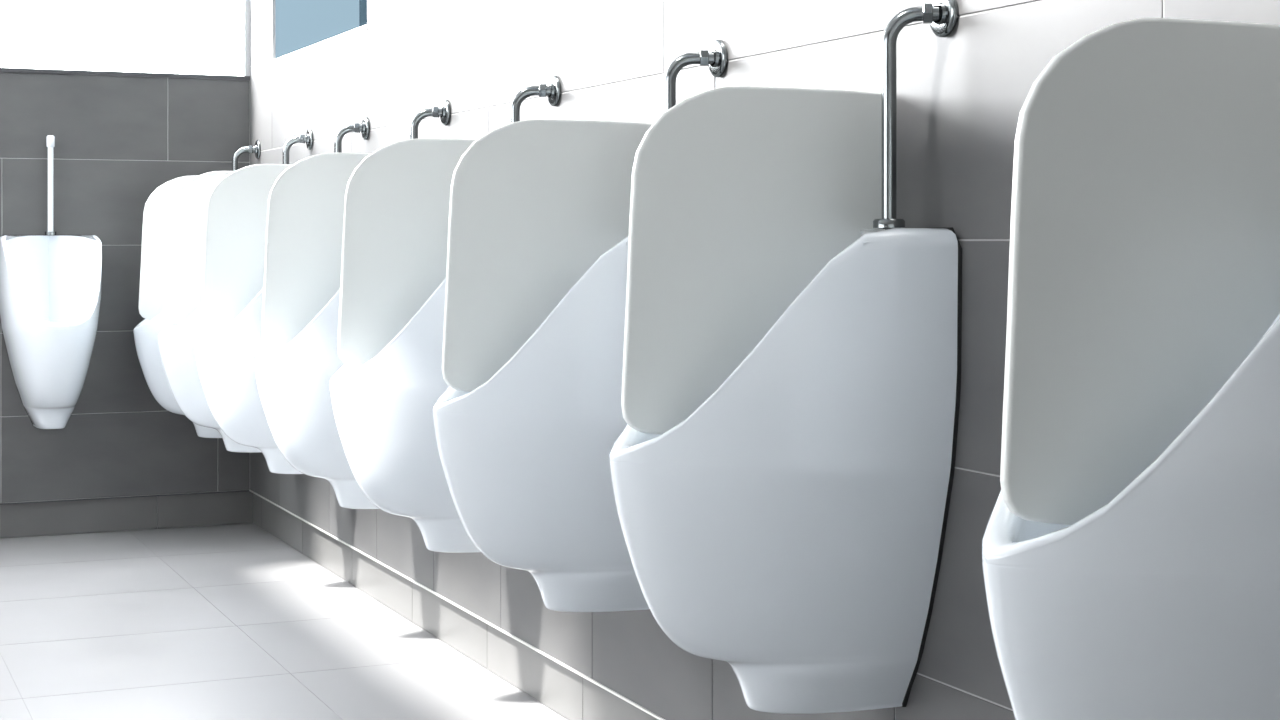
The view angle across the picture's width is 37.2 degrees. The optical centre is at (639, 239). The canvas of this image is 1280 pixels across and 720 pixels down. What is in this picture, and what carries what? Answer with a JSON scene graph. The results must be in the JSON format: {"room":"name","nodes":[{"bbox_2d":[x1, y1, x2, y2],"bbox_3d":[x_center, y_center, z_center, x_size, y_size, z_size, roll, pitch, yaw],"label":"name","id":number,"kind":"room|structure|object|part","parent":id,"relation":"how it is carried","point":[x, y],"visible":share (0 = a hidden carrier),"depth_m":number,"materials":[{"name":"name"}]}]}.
{"room":"public restroom","nodes":[
{"label":"public restroom","id":0,"kind":"room"},
{"bbox_2d":[0,72,249,537],"bbox_3d":[-3.344,-0.460,6.044,4.610,2.950,0.220,0,0,-24],"label":"wall","id":1,"kind":"structure","parent":0,"point":[119,139],"depth_m":6.59,"materials":[{"name":"tile"}]},
{"bbox_2d":[45,135,55,234],"bbox_3d":[-2.011,-0.186,6.478,0.038,0.339,0.064,0,0,-24],"label":"pipe","id":2,"kind":"object","parent":1,"relation":"attached to","point":[50,139],"visible":1,"depth_m":6.46,"materials":[{"name":"metal"}]},
{"bbox_2d":[0,235,101,428],"bbox_3d":[-1.952,0.308,6.332,0.331,0.650,0.379,0,0,-24],"label":"urinal","id":3,"kind":"object","parent":1,"relation":"attached to","point":[51,285],"visible":1,"depth_m":6.33,"materials":[{"name":"ceramic"}]},
{"bbox_2d":[0,0,249,79],"bbox_3d":[-3.307,-1.167,5.960,4.170,1.195,0.044,0,0,-24],"label":"window","id":4,"kind":"structure","parent":1,"relation":"in","point":[195,39],"depth_m":6.64,"materials":[{"name":"white glass"}]},
{"bbox_3d":[-3.305,-0.578,5.955,4.170,0.015,0.034,0,0,-24],"label":"sill","id":5,"kind":"part","parent":4,"relation":"part of","materials":[{"name":"grey"}]},
{"bbox_3d":[-3.200,-1.175,6.002,3.940,1.180,0.034,0,0,-24],"label":"frame","id":6,"kind":"part","parent":4,"relation":"part of","materials":[{"name":"grey"}]},
{"bbox_2d":[0,490,252,537],"bbox_3d":[-3.298,0.953,5.963,4.188,0.120,0.006,0,0,-24],"label":"baseboard","id":7,"kind":"structure","parent":1,"relation":"attached to","point":[172,511],"depth_m":6.62,"materials":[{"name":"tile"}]},
{"bbox_2d":[0,523,567,719],"bbox_3d":[-1.486,1.090,1.841,4.610,0.150,9.410,0,0,-24],"label":"floor","id":8,"kind":"structure","parent":0,"point":[233,621],"depth_m":4.78,"materials":[{"name":"tile"}]},
{"bbox_2d":[250,0,1279,719],"bbox_3d":[0.521,-0.460,2.729,0.220,2.950,9.410,0,0,-24],"label":"wall","id":9,"kind":"structure","parent":0,"point":[961,95],"depth_m":3.37,"materials":[{"name":"tile"}]},
{"bbox_2d":[133,311,221,437],"bbox_3d":[-1.510,0.330,6.505,0.440,0.696,0.414,0,0,-24],"label":"urinal","id":10,"kind":"object","parent":9,"relation":"attached to","point":[146,333],"visible":0.21,"depth_m":6.41,"materials":[{"name":"ceramic"}]},
{"bbox_2d":[138,176,196,319],"bbox_3d":[-1.502,0.028,6.509,0.423,0.496,0.013,0,0,-24],"label":"panel","id":11,"kind":"object","parent":10,"relation":"attached to","point":[156,210],"visible":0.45,"depth_m":6.44,"materials":[{"name":"ceramic"}]},
{"bbox_2d":[158,305,260,452],"bbox_3d":[-1.315,0.330,6.066,0.440,0.696,0.414,0,0,-24],"label":"urinal","id":12,"kind":"object","parent":9,"relation":"attached to","point":[177,344],"visible":0.27,"depth_m":5.96,"materials":[{"name":"ceramic"}]},
{"bbox_2d":[163,171,233,325],"bbox_3d":[-1.308,0.028,6.069,0.423,0.496,0.013,0,0,-24],"label":"panel","id":13,"kind":"object","parent":12,"relation":"attached to","point":[187,208],"visible":0.4,"depth_m":6.01,"materials":[{"name":"ceramic"}]},
{"bbox_2d":[232,140,260,170],"bbox_3d":[-1.380,-0.183,6.654,0.119,0.333,0.060,0,0,4],"label":"pipe","id":14,"kind":"object","parent":9,"relation":"attached to","point":[256,149],"visible":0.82,"depth_m":6.64,"materials":[{"name":"silver metal"}]},
{"bbox_2d":[195,287,302,473],"bbox_3d":[-1.069,0.330,5.508,0.440,0.696,0.414,0,0,-24],"label":"urinal","id":15,"kind":"object","parent":9,"relation":"attached to","point":[225,360],"visible":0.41,"depth_m":5.40,"materials":[{"name":"ceramic"}]},
{"bbox_2d":[201,164,292,334],"bbox_3d":[-1.061,0.028,5.512,0.423,0.496,0.013,0,0,-24],"label":"panel","id":16,"kind":"object","parent":15,"relation":"attached to","point":[237,206],"visible":0.35,"depth_m":5.46,"materials":[{"name":"ceramic"}]},
{"bbox_2d":[283,129,312,163],"bbox_3d":[-1.077,-0.183,5.978,0.115,0.333,0.060,0,0,6],"label":"pipe","id":17,"kind":"object","parent":9,"relation":"attached to","point":[308,138],"visible":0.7,"depth_m":5.96,"materials":[{"name":"silver metal"}]},
{"bbox_2d":[254,289,378,508],"bbox_3d":[-0.753,0.330,4.795,0.440,0.696,0.414,0,0,-24],"label":"urinal","id":18,"kind":"object","parent":9,"relation":"attached to","point":[293,380],"visible":0.39,"depth_m":4.68,"materials":[{"name":"ceramic"}]},
{"bbox_2d":[261,153,371,348],"bbox_3d":[-0.746,0.028,4.798,0.423,0.496,0.013,0,0,-24],"label":"panel","id":19,"kind":"object","parent":18,"relation":"attached to","point":[305,211],"visible":0.44,"depth_m":4.75,"materials":[{"name":"ceramic"}]},
{"bbox_2d":[270,0,367,65],"bbox_3d":[-1.006,-1.100,5.931,0.024,1.011,1.205,0,0,-24],"label":"window","id":20,"kind":"structure","parent":9,"relation":"in","point":[301,26],"depth_m":5.98,"materials":[{"name":"blue glass"}]},
{"bbox_3d":[-1.010,-0.602,5.929,0.016,0.016,1.205,0,0,-24],"label":"sill","id":21,"kind":"part","parent":20,"relation":"part of","materials":[{"name":"white paint"}]},
{"bbox_3d":[-1.004,-1.106,5.932,0.004,0.999,1.185,0,0,-24],"label":"frame","id":22,"kind":"part","parent":20,"relation":"part of","materials":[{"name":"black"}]},
{"bbox_2d":[334,116,369,152],"bbox_3d":[-0.819,-0.183,5.387,0.118,0.333,0.060,0,0,4],"label":"pipe","id":23,"kind":"object","parent":9,"relation":"attached to","point":[364,127],"visible":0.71,"depth_m":5.37,"materials":[{"name":"silver metal"}]},
{"bbox_2d":[330,278,479,552],"bbox_3d":[-0.458,0.330,4.127,0.440,0.696,0.414,0,0,-24],"label":"urinal","id":24,"kind":"object","parent":9,"relation":"attached to","point":[383,407],"visible":0.41,"depth_m":4.01,"materials":[{"name":"ceramic"}]},
{"bbox_2d":[337,139,475,366],"bbox_3d":[-0.451,0.028,4.131,0.423,0.496,0.013,0,0,-24],"label":"panel","id":25,"kind":"object","parent":24,"relation":"attached to","point":[395,240],"visible":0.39,"depth_m":4.09,"materials":[{"name":"ceramic"}]},
{"bbox_2d":[410,99,450,138],"bbox_3d":[-0.524,-0.183,4.721,0.118,0.333,0.060,0,0,4],"label":"pipe","id":26,"kind":"object","parent":9,"relation":"attached to","point":[444,112],"visible":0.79,"depth_m":4.71,"materials":[{"name":"silver metal"}]},
{"bbox_2d":[249,490,664,719],"bbox_3d":[0.432,0.953,2.700,0.006,0.120,8.988,0,0,-24],"label":"baseboard","id":27,"kind":"structure","parent":9,"relation":"attached to","point":[572,696],"depth_m":4.69,"materials":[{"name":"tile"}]},
{"bbox_2d":[510,75,560,122],"bbox_3d":[-0.226,-0.183,4.040,0.123,0.333,0.061,0,0,3],"label":"pipe","id":28,"kind":"object","parent":9,"relation":"attached to","point":[552,91],"visible":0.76,"depth_m":4.02,"materials":[{"name":"silver metal"}]},
{"bbox_2d":[433,235,648,611],"bbox_3d":[-0.167,0.330,3.469,0.440,0.696,0.414,0,0,-24],"label":"urinal","id":29,"kind":"object","parent":9,"relation":"attached to","point":[524,454],"visible":0.68,"depth_m":3.35,"materials":[{"name":"ceramic"}]},
{"bbox_2d":[442,119,652,391],"bbox_3d":[-0.159,0.028,3.472,0.423,0.496,0.013,0,0,-24],"label":"panel","id":30,"kind":"object","parent":29,"relation":"attached to","point":[535,204],"visible":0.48,"depth_m":3.44,"materials":[{"name":"ceramic"}]},
{"bbox_2d":[664,40,727,111],"bbox_3d":[0.092,-0.183,3.320,0.123,0.333,0.061,0,0,3],"label":"pipe","id":31,"kind":"object","parent":9,"relation":"attached to","point":[715,58],"visible":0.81,"depth_m":3.30,"materials":[{"name":"silver metal"}]},
{"bbox_2d":[609,227,961,713],"bbox_3d":[0.161,0.330,2.728,0.440,0.696,0.414,0,0,-24],"label":"urinal","id":32,"kind":"object","parent":9,"relation":"attached to","point":[788,532],"visible":0.94,"depth_m":2.62,"materials":[{"name":"ceramic"}]},
{"bbox_2d":[621,86,882,434],"bbox_3d":[0.168,0.028,2.731,0.423,0.496,0.013,0,0,-24],"label":"panel","id":33,"kind":"object","parent":32,"relation":"attached to","point":[741,196],"visible":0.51,"depth_m":2.71,"materials":[{"name":"ceramic"}]},
{"bbox_2d":[873,0,957,227],"bbox_3d":[0.387,-0.183,2.669,0.118,0.333,0.058,0,0,9],"label":"pipe","id":34,"kind":"object","parent":9,"relation":"attached to","point":[942,15],"visible":0.99,"depth_m":2.66,"materials":[{"name":"silver metal"}]},
{"bbox_2d":[982,314,1279,719],"bbox_3d":[0.530,0.330,1.891,0.440,0.696,0.414,0,0,-24],"label":"urinal","id":35,"kind":"object","parent":9,"relation":"attached to","point":[1161,602],"visible":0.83,"depth_m":1.76,"materials":[{"name":"ceramic"}]},
{"bbox_2d":[1000,18,1279,524],"bbox_3d":[0.538,0.028,1.894,0.423,0.496,0.013,0,0,-24],"label":"panel","id":36,"kind":"object","parent":35,"relation":"attached to","point":[1144,252],"visible":0.84,"depth_m":1.86,"materials":[{"name":"ceramic"}]}
]}

